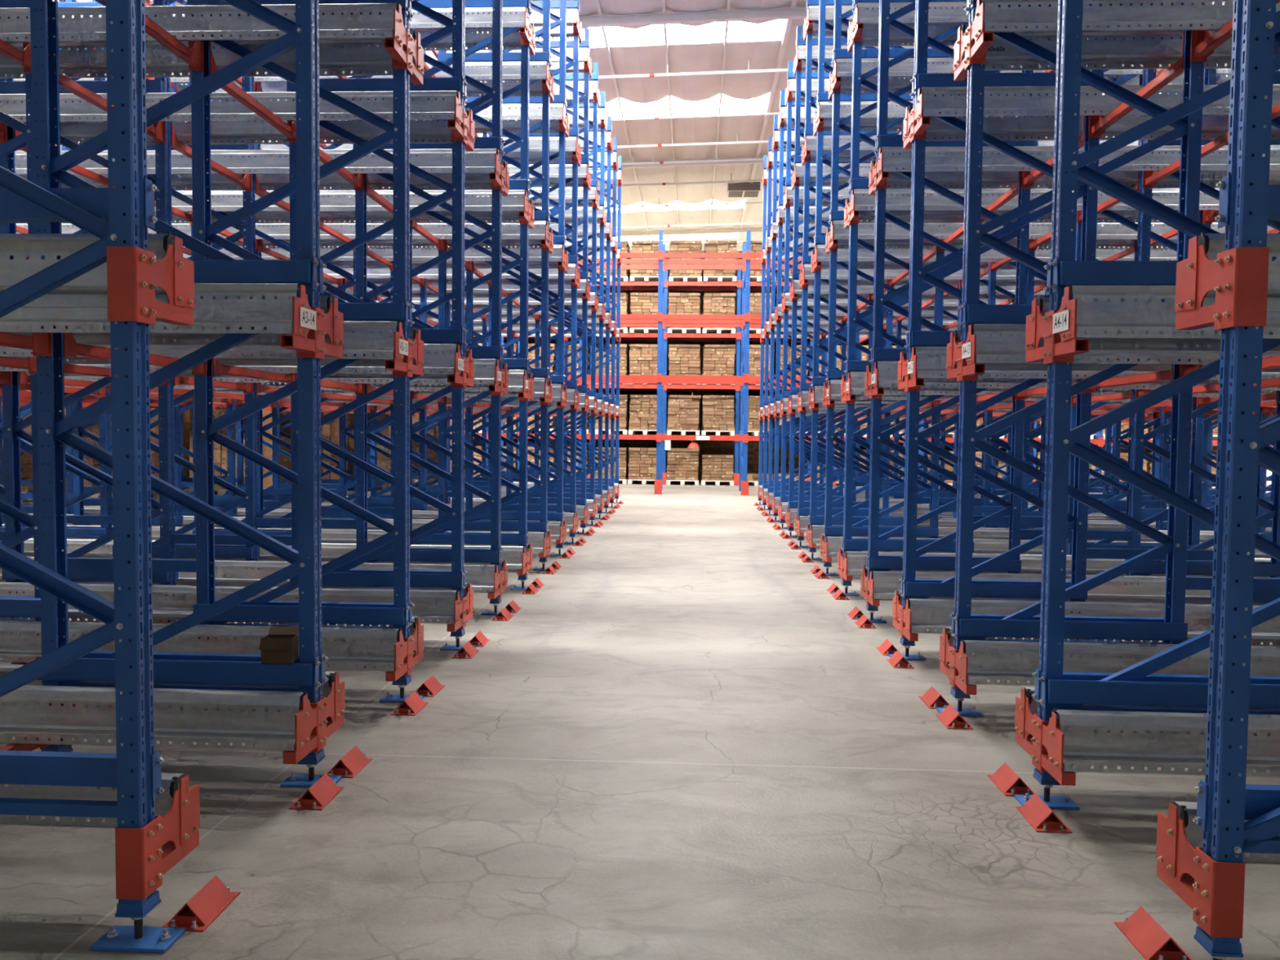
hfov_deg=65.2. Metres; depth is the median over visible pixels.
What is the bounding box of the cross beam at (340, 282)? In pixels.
[323,272,343,286]
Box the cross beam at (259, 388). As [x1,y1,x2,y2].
[255,379,309,395]
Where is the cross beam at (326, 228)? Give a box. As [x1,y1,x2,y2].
[320,222,355,250]
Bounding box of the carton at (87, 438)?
[83,435,93,443]
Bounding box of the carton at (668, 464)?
[666,463,675,466]
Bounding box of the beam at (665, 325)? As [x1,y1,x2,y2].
[662,323,743,328]
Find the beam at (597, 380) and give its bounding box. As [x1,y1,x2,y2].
[577,379,657,383]
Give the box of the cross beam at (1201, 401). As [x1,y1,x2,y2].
[1196,386,1279,406]
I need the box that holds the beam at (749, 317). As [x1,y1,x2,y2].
[746,312,770,321]
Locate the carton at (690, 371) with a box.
[688,370,700,373]
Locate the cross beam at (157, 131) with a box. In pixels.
[48,53,165,142]
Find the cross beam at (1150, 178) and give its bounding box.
[1142,115,1229,188]
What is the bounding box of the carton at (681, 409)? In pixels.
[680,408,691,411]
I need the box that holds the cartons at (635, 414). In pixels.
[22,226,1217,488]
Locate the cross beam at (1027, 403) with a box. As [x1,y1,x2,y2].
[1024,398,1067,407]
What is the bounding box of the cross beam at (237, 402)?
[234,399,277,408]
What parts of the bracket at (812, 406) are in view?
tab plate, wrap plate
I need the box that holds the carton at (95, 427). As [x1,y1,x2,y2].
[93,422,103,435]
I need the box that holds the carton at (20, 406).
[19,405,31,420]
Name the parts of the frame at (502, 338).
post, post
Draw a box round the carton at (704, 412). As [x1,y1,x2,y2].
[702,411,714,414]
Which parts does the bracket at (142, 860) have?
wrap plate, wing plate, tab plate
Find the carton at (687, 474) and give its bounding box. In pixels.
[686,473,697,477]
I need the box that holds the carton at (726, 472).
[725,471,733,474]
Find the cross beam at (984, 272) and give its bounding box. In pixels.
[960,259,989,288]
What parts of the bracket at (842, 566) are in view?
tab plate, wrap plate, wing plate, tab plate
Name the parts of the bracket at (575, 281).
wrap plate, tab plate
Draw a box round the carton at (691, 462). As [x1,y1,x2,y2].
[690,461,698,464]
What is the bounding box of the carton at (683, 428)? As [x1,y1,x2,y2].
[682,426,689,430]
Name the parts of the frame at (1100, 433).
post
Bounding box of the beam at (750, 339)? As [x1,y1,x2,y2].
[740,337,800,341]
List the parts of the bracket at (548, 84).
wrap plate, tab plate, wing plate, tab plate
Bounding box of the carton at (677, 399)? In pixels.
[676,398,684,401]
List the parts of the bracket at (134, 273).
wrap plate, wing plate, tab plate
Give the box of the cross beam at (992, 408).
[986,403,1012,412]
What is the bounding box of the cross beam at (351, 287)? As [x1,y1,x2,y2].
[343,278,374,299]
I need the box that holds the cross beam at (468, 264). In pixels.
[442,236,471,270]
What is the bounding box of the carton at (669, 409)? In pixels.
[668,408,679,411]
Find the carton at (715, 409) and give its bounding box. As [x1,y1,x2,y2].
[714,408,722,411]
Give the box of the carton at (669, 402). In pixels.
[668,401,679,404]
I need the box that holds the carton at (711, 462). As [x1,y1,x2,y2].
[710,461,721,464]
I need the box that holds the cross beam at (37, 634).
[4,633,39,675]
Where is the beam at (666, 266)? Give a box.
[662,264,744,271]
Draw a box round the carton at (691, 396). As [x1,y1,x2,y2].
[689,395,700,397]
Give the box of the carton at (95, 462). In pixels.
[93,449,111,464]
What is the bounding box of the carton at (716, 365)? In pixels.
[715,364,726,367]
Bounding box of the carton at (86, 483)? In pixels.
[81,479,93,486]
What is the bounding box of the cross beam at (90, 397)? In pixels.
[80,395,98,400]
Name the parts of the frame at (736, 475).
post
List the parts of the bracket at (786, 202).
wrap plate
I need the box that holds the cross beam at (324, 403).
[320,400,344,408]
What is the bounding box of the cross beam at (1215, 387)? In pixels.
[1135,380,1219,398]
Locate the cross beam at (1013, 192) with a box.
[977,171,1021,224]
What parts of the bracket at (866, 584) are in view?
tab plate, wing plate, wrap plate, wing plate, tab plate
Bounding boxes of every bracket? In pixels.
[106,232,195,325]
[115,774,199,899]
[280,284,343,359]
[283,672,344,764]
[384,3,424,84]
[385,321,424,377]
[385,617,424,681]
[447,91,475,151]
[447,343,474,388]
[447,582,474,631]
[488,149,510,195]
[488,359,509,395]
[488,559,508,599]
[516,542,533,575]
[517,369,533,400]
[518,190,534,228]
[519,7,535,55]
[538,528,551,557]
[539,377,552,404]
[540,221,554,253]
[541,62,555,101]
[555,519,567,543]
[556,383,568,408]
[557,244,568,272]
[558,104,569,137]
[569,511,578,533]
[570,390,579,410]
[571,267,580,288]
[572,137,582,166]
[573,9,582,43]
[580,506,588,524]
[581,395,589,413]
[582,167,591,190]
[582,283,590,301]
[583,50,591,78]
[589,498,596,516]
[590,396,597,414]
[591,186,599,210]
[591,292,598,312]
[592,82,599,106]
[597,495,604,510]
[598,402,604,416]
[599,305,605,321]
[600,111,607,132]
[600,208,606,226]
[604,402,610,417]
[604,491,609,505]
[605,312,611,329]
[606,222,612,241]
[607,132,613,153]
[609,485,615,500]
[610,404,616,418]
[611,320,617,336]
[612,237,617,254]
[613,152,617,172]
[615,406,619,419]
[615,484,619,496]
[616,328,620,342]
[617,172,622,186]
[617,251,621,264]
[757,485,761,497]
[759,409,763,420]
[760,328,764,342]
[761,251,765,264]
[761,488,766,502]
[762,169,767,186]
[762,405,768,419]
[764,237,770,254]
[764,324,768,337]
[766,151,772,171]
[766,491,771,506]
[767,405,773,418]
[768,313,774,329]
[770,222,776,241]
[771,133,777,152]
[771,497,777,512]
[773,401,779,417]
[774,306,781,322]
[776,208,782,226]
[777,109,784,131]
[777,501,785,519]
[779,399,786,416]
[781,296,788,312]
[783,186,790,209]
[785,79,792,106]
[786,506,793,527]
[787,397,795,414]
[789,280,797,302]
[791,166,799,190]
[793,46,801,75]
[794,514,804,536]
[796,391,805,413]
[798,264,808,288]
[800,137,810,165]
[803,6,813,40]
[805,523,816,547]
[808,386,818,410]
[810,244,821,273]
[813,102,823,136]
[819,533,831,562]
[822,379,835,407]
[824,221,838,253]
[827,59,840,99]
[836,546,852,581]
[840,372,856,404]
[843,189,859,228]
[846,4,863,52]
[859,565,879,605]
[863,361,884,399]
[867,147,888,195]
[891,590,918,641]
[897,346,924,391]
[902,87,930,149]
[938,627,976,694]
[946,324,985,381]
[953,0,993,80]
[1014,688,1075,786]
[1025,285,1088,364]
[1155,802,1245,937]
[1174,231,1269,330]
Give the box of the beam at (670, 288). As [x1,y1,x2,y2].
[668,285,736,292]
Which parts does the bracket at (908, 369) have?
tab plate, wing plate, wrap plate, wing plate, tab plate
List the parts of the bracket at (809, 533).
wrap plate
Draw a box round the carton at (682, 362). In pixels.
[680,360,688,364]
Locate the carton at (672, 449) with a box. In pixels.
[667,448,675,451]
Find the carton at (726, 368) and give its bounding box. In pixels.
[725,367,733,370]
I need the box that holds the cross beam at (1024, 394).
[1015,374,1084,399]
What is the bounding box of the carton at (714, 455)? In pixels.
[713,454,724,457]
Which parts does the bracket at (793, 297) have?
wrap plate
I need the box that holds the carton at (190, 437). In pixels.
[189,435,192,448]
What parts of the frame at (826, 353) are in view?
post, post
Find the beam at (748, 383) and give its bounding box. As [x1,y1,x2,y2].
[742,382,798,386]
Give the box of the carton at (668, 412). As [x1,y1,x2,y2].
[667,411,675,414]
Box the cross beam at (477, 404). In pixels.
[471,401,491,408]
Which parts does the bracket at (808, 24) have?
tab plate, wrap plate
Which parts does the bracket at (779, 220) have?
wrap plate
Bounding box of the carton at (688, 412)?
[687,411,698,414]
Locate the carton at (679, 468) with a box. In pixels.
[678,466,685,470]
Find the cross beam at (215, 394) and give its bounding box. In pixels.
[213,391,259,399]
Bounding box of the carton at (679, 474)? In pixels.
[678,473,686,476]
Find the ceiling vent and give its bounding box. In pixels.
[726,182,760,197]
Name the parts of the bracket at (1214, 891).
tab plate, wing plate, wrap plate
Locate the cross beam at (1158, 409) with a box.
[1142,406,1166,413]
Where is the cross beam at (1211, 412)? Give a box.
[1204,408,1261,416]
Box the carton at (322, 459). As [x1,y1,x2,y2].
[320,448,329,461]
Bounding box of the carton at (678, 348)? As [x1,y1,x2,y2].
[677,347,688,351]
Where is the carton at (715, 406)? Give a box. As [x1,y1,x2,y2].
[714,404,722,408]
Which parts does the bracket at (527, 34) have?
wrap plate, tab plate, wing plate, tab plate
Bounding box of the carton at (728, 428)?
[727,427,734,431]
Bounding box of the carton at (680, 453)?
[679,452,689,454]
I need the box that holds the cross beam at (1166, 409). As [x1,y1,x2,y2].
[1163,406,1218,413]
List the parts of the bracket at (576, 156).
wrap plate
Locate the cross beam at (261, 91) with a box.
[257,81,271,101]
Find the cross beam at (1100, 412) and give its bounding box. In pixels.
[1091,410,1110,415]
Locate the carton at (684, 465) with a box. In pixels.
[683,464,690,467]
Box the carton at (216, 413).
[208,409,221,419]
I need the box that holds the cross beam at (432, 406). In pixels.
[422,404,448,410]
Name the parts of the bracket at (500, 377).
wrap plate, tab plate, wing plate, tab plate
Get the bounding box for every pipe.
[480,59,793,81]
[589,104,780,120]
[597,173,778,186]
[604,195,777,208]
[616,217,772,228]
[617,133,768,147]
[621,150,763,164]
[628,236,803,245]
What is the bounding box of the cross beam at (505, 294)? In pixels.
[502,288,511,297]
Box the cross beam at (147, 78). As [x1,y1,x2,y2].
[146,73,173,93]
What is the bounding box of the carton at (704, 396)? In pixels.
[702,395,710,398]
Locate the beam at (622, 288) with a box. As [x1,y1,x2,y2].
[597,286,657,290]
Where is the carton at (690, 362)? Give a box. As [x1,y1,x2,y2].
[688,360,699,364]
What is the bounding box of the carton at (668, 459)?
[667,457,675,461]
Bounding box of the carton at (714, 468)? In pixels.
[713,467,720,471]
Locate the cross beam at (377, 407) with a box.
[375,405,386,410]
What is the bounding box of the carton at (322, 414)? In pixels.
[320,412,329,424]
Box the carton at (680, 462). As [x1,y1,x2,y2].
[679,461,690,464]
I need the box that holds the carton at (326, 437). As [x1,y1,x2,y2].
[320,436,329,448]
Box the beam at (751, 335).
[738,332,812,340]
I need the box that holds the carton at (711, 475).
[710,474,721,477]
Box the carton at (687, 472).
[686,470,697,474]
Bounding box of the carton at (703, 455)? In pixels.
[702,454,713,457]
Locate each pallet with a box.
[21,492,32,502]
[66,492,159,500]
[188,488,280,495]
[377,482,391,490]
[412,479,437,486]
[563,429,589,434]
[595,429,628,434]
[596,276,630,286]
[618,477,628,484]
[620,328,629,333]
[627,479,654,484]
[628,430,660,435]
[629,328,663,333]
[630,275,657,286]
[666,430,699,435]
[666,478,698,484]
[667,328,700,333]
[668,276,702,286]
[701,430,734,435]
[701,479,733,485]
[702,275,736,286]
[702,328,735,333]
[738,431,764,435]
[740,328,760,333]
[741,276,771,286]
[748,480,758,485]
[929,432,954,437]
[1090,434,1105,439]
[1212,435,1217,440]
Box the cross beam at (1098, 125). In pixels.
[1088,30,1195,137]
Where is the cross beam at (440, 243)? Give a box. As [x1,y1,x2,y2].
[409,208,444,250]
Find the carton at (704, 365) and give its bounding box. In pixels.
[702,364,714,367]
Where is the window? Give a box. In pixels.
[426,19,786,241]
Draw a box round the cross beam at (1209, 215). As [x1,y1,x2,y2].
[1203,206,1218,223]
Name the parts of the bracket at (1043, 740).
tab plate, wing plate, wrap plate, wing plate, tab plate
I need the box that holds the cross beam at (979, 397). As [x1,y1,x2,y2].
[973,392,1015,404]
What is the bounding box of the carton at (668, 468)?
[666,466,677,470]
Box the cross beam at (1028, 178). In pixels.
[1021,111,1092,188]
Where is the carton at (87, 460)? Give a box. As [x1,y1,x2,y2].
[80,453,93,464]
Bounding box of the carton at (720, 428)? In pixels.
[719,427,727,431]
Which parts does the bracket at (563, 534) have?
wrap plate, tab plate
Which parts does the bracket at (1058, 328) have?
tab plate, wing plate, wrap plate, wing plate, tab plate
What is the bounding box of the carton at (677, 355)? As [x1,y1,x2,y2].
[675,354,684,357]
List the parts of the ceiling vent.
louvre panel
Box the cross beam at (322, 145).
[319,143,336,155]
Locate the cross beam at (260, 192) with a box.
[247,169,301,213]
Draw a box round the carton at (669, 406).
[668,404,679,408]
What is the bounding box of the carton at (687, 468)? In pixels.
[686,467,697,471]
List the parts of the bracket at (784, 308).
wrap plate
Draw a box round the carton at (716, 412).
[714,411,726,414]
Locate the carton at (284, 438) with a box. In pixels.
[280,436,291,448]
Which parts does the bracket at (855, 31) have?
tab plate, wing plate, tab plate, wrap plate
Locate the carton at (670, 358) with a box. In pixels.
[669,357,680,360]
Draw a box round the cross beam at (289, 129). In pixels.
[203,40,296,142]
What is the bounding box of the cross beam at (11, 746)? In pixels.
[0,702,58,751]
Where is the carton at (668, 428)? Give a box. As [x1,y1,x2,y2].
[666,426,674,430]
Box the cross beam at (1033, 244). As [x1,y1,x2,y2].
[1028,231,1051,250]
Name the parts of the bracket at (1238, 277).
tab plate, wing plate, wrap plate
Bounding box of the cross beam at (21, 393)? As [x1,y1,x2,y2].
[0,388,72,397]
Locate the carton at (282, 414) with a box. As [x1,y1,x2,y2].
[279,411,290,423]
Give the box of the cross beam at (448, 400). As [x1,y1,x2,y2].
[444,395,471,407]
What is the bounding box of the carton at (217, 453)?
[209,449,222,462]
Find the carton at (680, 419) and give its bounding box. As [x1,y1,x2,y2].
[679,417,686,421]
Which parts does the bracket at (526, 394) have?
wrap plate, tab plate, wing plate, tab plate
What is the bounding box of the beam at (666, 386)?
[664,383,737,391]
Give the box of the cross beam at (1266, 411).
[1262,407,1279,414]
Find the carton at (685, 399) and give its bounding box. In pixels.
[684,398,692,401]
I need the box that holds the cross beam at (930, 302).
[921,293,934,309]
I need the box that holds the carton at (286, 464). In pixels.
[280,460,291,470]
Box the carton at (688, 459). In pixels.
[687,457,698,461]
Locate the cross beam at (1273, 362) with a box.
[1179,355,1279,377]
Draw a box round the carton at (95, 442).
[93,435,101,446]
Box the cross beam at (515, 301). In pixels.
[511,298,519,307]
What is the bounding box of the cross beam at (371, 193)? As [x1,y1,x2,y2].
[360,173,396,214]
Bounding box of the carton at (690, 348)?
[688,347,700,351]
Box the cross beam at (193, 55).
[102,0,203,71]
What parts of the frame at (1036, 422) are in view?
post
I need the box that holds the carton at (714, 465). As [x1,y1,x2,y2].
[713,464,720,467]
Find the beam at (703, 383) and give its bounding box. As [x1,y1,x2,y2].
[662,382,742,386]
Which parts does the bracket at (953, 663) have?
tab plate, wing plate, wrap plate, wing plate, tab plate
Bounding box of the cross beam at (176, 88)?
[175,82,228,122]
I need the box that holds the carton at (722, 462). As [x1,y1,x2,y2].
[721,461,733,464]
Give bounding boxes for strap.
[627,450,656,451]
[628,346,657,348]
[629,396,662,399]
[630,243,658,247]
[630,294,657,296]
[666,450,699,452]
[667,295,701,298]
[667,396,700,399]
[668,346,701,350]
[669,242,702,247]
[701,457,734,458]
[702,295,736,299]
[702,346,735,350]
[702,396,734,399]
[703,242,737,246]
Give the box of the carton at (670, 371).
[669,370,680,373]
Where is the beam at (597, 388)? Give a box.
[596,388,657,390]
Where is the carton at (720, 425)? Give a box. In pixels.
[719,424,726,427]
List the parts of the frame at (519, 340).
post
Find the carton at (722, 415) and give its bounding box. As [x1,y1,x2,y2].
[721,414,733,417]
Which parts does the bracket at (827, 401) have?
tab plate, tab plate, wrap plate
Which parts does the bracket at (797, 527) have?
tab plate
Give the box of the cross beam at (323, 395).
[320,392,355,400]
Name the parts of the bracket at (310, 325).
tab plate, wing plate, wrap plate, wing plate, tab plate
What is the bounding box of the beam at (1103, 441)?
[1100,437,1173,446]
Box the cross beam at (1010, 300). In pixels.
[997,297,1013,304]
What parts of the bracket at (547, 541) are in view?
tab plate, wrap plate, tab plate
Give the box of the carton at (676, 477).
[675,476,686,479]
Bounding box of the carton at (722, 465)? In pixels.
[720,464,733,467]
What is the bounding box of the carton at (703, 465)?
[702,464,713,467]
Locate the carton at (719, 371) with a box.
[718,370,726,373]
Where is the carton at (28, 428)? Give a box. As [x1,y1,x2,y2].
[19,420,35,433]
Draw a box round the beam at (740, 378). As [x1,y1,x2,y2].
[659,373,746,382]
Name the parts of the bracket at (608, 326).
wrap plate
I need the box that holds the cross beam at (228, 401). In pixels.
[180,394,232,404]
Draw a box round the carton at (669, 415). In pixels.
[668,414,679,417]
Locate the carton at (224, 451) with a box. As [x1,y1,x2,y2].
[221,449,236,462]
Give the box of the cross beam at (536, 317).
[528,308,539,320]
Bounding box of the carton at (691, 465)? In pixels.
[690,464,697,467]
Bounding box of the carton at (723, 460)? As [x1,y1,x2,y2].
[721,458,733,461]
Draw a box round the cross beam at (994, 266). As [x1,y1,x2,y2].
[990,256,1013,271]
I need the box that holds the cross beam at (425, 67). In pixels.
[409,28,441,77]
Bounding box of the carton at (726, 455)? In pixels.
[724,454,733,457]
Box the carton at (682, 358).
[680,357,688,360]
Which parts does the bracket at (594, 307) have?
wrap plate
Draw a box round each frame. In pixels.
[0,0,57,621]
[0,0,113,546]
[0,0,178,618]
[0,0,186,953]
[0,0,342,787]
[0,150,24,552]
[0,395,4,524]
[1,0,74,514]
[1,0,182,526]
[3,444,112,505]
[29,0,259,560]
[62,0,424,702]
[81,0,237,516]
[102,72,302,538]
[150,186,183,497]
[170,0,475,650]
[181,99,279,513]
[182,404,291,500]
[186,78,362,528]
[233,82,396,519]
[254,0,510,615]
[277,48,426,515]
[279,98,346,496]
[320,47,451,503]
[321,0,532,590]
[345,225,370,495]
[350,99,466,497]
[364,0,552,570]
[382,131,487,493]
[409,131,488,485]
[412,0,567,555]
[425,0,579,543]
[448,28,590,533]
[465,328,514,484]
[472,62,598,525]
[472,225,519,476]
[485,91,605,519]
[486,335,503,471]
[501,115,612,512]
[515,340,519,482]
[518,137,617,507]
[527,155,622,502]
[576,251,582,467]
[587,273,597,477]
[653,230,665,493]
[661,269,668,484]
[733,264,741,485]
[738,230,751,495]
[757,155,844,505]
[762,136,862,510]
[767,115,866,515]
[773,89,893,521]
[779,60,901,528]
[787,26,927,537]
[796,0,955,547]
[802,0,983,559]
[804,338,813,480]
[816,0,1005,576]
[822,346,836,486]
[833,0,1079,595]
[856,343,928,486]
[857,0,1131,622]
[880,117,982,493]
[888,0,1213,660]
[890,248,928,486]
[892,128,1008,498]
[902,338,924,484]
[916,116,1039,504]
[928,42,1040,510]
[936,0,1279,716]
[952,95,1112,523]
[952,423,1010,485]
[978,422,1034,489]
[982,75,1159,533]
[986,433,1008,476]
[990,416,1099,495]
[1014,0,1279,809]
[1016,185,1127,497]
[1020,71,1214,541]
[1032,421,1037,482]
[1041,414,1127,500]
[1066,36,1275,562]
[1073,422,1102,478]
[1077,93,1215,511]
[1088,225,1126,492]
[1088,425,1151,487]
[1102,248,1212,496]
[1109,75,1273,525]
[1124,64,1279,583]
[1139,248,1215,501]
[1151,425,1216,488]
[1155,75,1275,531]
[1173,75,1271,507]
[1191,423,1271,490]
[1192,0,1279,959]
[1210,70,1279,604]
[1255,413,1276,541]
[1263,415,1272,513]
[1264,443,1273,502]
[1264,475,1271,493]
[1269,412,1276,528]
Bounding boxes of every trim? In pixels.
[530,0,617,231]
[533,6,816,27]
[595,0,650,240]
[616,227,766,236]
[621,156,763,168]
[662,0,679,240]
[707,0,730,240]
[736,0,797,249]
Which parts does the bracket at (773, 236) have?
wrap plate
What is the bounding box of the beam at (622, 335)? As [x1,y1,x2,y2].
[620,331,665,339]
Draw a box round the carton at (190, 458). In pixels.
[189,449,192,462]
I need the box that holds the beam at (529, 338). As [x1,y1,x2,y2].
[528,337,571,340]
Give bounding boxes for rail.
[0,3,398,42]
[0,30,417,79]
[0,90,457,122]
[0,233,173,307]
[0,283,300,333]
[0,320,399,359]
[0,343,456,374]
[0,556,495,591]
[0,573,469,609]
[0,582,457,623]
[0,609,418,642]
[0,620,399,671]
[0,664,336,711]
[0,684,304,751]
[0,773,184,828]
[2,524,544,552]
[4,295,333,345]
[4,521,548,538]
[8,148,497,174]
[8,328,417,365]
[13,61,546,82]
[16,198,532,223]
[16,220,546,239]
[17,22,533,50]
[17,144,579,162]
[17,160,506,190]
[17,164,586,177]
[19,107,470,145]
[21,502,577,517]
[22,551,504,582]
[23,537,523,569]
[25,244,562,261]
[26,348,470,378]
[26,377,545,396]
[26,500,584,519]
[26,511,564,527]
[26,536,530,553]
[27,362,505,387]
[27,500,586,510]
[28,513,560,539]
[29,369,524,391]
[29,379,549,398]
[49,137,577,151]
[52,0,186,2]
[58,359,495,384]
[62,7,526,28]
[62,103,563,122]
[78,76,551,97]
[79,88,599,103]
[84,506,573,528]
[95,384,561,400]
[150,385,564,402]
[154,190,524,211]
[157,372,531,393]
[178,112,566,133]
[180,186,595,199]
[181,80,596,93]
[181,222,609,233]
[182,236,551,248]
[185,115,605,128]
[186,390,577,405]
[209,393,585,407]
[214,210,605,224]
[214,394,587,408]
[237,249,565,268]
[268,396,594,409]
[281,240,617,251]
[289,399,601,411]
[323,263,575,278]
[323,267,578,284]
[323,401,608,413]
[324,170,590,187]
[324,279,586,293]
[324,389,574,404]
[326,282,588,297]
[337,292,595,304]
[346,490,603,497]
[346,491,600,506]
[346,494,595,503]
[346,496,593,512]
[350,404,613,414]
[364,405,618,415]
[377,487,607,502]
[412,303,602,315]
[415,312,608,323]
[415,480,617,493]
[416,484,613,497]
[418,295,597,309]
[426,48,588,61]
[426,306,604,318]
[426,315,610,326]
[426,400,604,412]
[428,320,614,330]
[428,397,596,409]
[429,57,590,74]
[431,108,604,120]
[473,323,616,333]
[473,328,619,337]
[476,19,580,39]
[476,132,610,142]
[529,8,577,23]
[530,169,621,179]
[533,192,598,207]
[535,162,613,168]
[536,206,603,217]
[552,226,611,239]
[565,236,615,246]
[567,248,620,258]
[577,137,612,150]
[581,152,616,162]
[759,484,1269,495]
[760,407,906,417]
[761,328,906,338]
[762,249,813,258]
[763,488,1215,499]
[764,169,843,178]
[764,323,906,334]
[764,405,982,417]
[766,321,957,332]
[767,156,823,168]
[767,236,813,246]
[768,151,801,161]
[768,492,1215,503]
[769,315,957,328]
[769,403,951,416]
[770,246,1153,251]
[771,226,826,239]
[771,313,957,324]
[773,136,844,149]
[773,222,1158,233]
[773,497,1168,506]
[774,130,900,141]
[774,401,954,415]
[774,497,1168,509]
[776,306,957,319]
[776,400,1101,415]
[777,210,829,223]
[777,303,958,315]
[779,113,1017,128]
[779,205,844,217]
[779,501,1168,510]
[781,106,957,118]
[781,399,1007,413]
[781,502,1208,515]
[782,296,958,310]
[782,398,1145,413]
[784,191,846,206]
[785,293,1038,306]
[786,86,1160,102]
[786,186,1039,199]
[786,507,1106,517]
[788,75,1182,91]
[789,395,1192,413]
[789,508,1109,523]
[791,283,1044,299]
[791,395,1110,411]
[793,169,869,186]
[793,280,1044,294]
[795,55,953,72]
[795,163,989,177]
[796,514,1268,528]
[797,45,953,58]
[799,391,1217,410]
[799,515,1271,532]
[800,268,1044,285]
[801,391,1218,409]
[803,143,1119,161]
[804,264,1040,279]
[805,17,940,36]
[805,135,1137,150]
[808,4,1223,20]
[808,524,1271,537]
[810,390,1159,407]
[811,524,1213,543]
[814,386,1276,407]
[816,111,1222,131]
[817,244,1275,262]
[819,101,1138,117]
[821,258,1161,269]
[822,533,1257,550]
[825,385,1272,403]
[826,536,1263,557]
[827,227,1182,248]
[830,379,1275,401]
[832,220,1274,239]
[835,57,1279,76]
[840,70,1231,94]
[840,546,1271,563]
[843,374,1214,399]
[846,198,1218,222]
[846,551,1271,575]
[850,18,1182,46]
[850,372,1272,397]
[853,188,1219,210]
[857,1,1233,23]
[863,564,1270,585]
[867,364,1275,393]
[872,159,1279,188]
[872,570,1262,604]
[877,361,1279,390]
[880,145,1279,171]
[897,590,1279,617]
[902,351,1279,384]
[907,104,1279,141]
[909,598,1279,634]
[915,346,1279,379]
[920,84,1279,116]
[945,627,1279,662]
[953,330,1279,372]
[960,23,1275,71]
[964,640,1279,685]
[972,324,1279,364]
[981,0,1279,32]
[1023,687,1273,736]
[1036,297,1279,351]
[1054,709,1279,777]
[1069,285,1279,338]
[1173,801,1279,864]
[1198,233,1279,311]
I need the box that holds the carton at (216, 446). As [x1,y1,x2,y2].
[209,441,222,449]
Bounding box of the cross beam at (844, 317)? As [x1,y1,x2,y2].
[842,314,847,321]
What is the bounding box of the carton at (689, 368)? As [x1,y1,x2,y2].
[688,367,699,370]
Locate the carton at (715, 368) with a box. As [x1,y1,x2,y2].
[714,367,725,370]
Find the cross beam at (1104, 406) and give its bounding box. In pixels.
[1091,404,1123,411]
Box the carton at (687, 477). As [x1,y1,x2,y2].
[686,476,697,479]
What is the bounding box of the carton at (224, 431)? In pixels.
[221,422,236,435]
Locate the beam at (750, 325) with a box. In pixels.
[747,324,760,327]
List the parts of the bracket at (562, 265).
wrap plate, tab plate, tab plate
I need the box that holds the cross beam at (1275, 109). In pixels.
[1271,102,1279,119]
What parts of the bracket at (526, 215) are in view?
wrap plate, tab plate, wing plate, tab plate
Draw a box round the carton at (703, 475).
[702,473,709,477]
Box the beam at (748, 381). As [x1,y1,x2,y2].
[748,381,811,382]
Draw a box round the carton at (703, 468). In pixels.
[702,467,713,471]
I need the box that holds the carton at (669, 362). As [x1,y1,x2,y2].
[668,360,679,364]
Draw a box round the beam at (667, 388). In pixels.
[666,388,734,392]
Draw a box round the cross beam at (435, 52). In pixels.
[430,48,438,59]
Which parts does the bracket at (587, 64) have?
wrap plate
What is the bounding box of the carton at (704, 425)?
[703,424,711,427]
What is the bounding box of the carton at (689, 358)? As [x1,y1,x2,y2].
[688,357,700,361]
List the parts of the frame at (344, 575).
floor plate, threaded rod, plate, plate, plate, plate, plate, plate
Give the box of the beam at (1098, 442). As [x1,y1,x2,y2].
[1034,437,1101,446]
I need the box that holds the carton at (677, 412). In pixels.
[675,411,687,414]
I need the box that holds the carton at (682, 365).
[680,364,688,367]

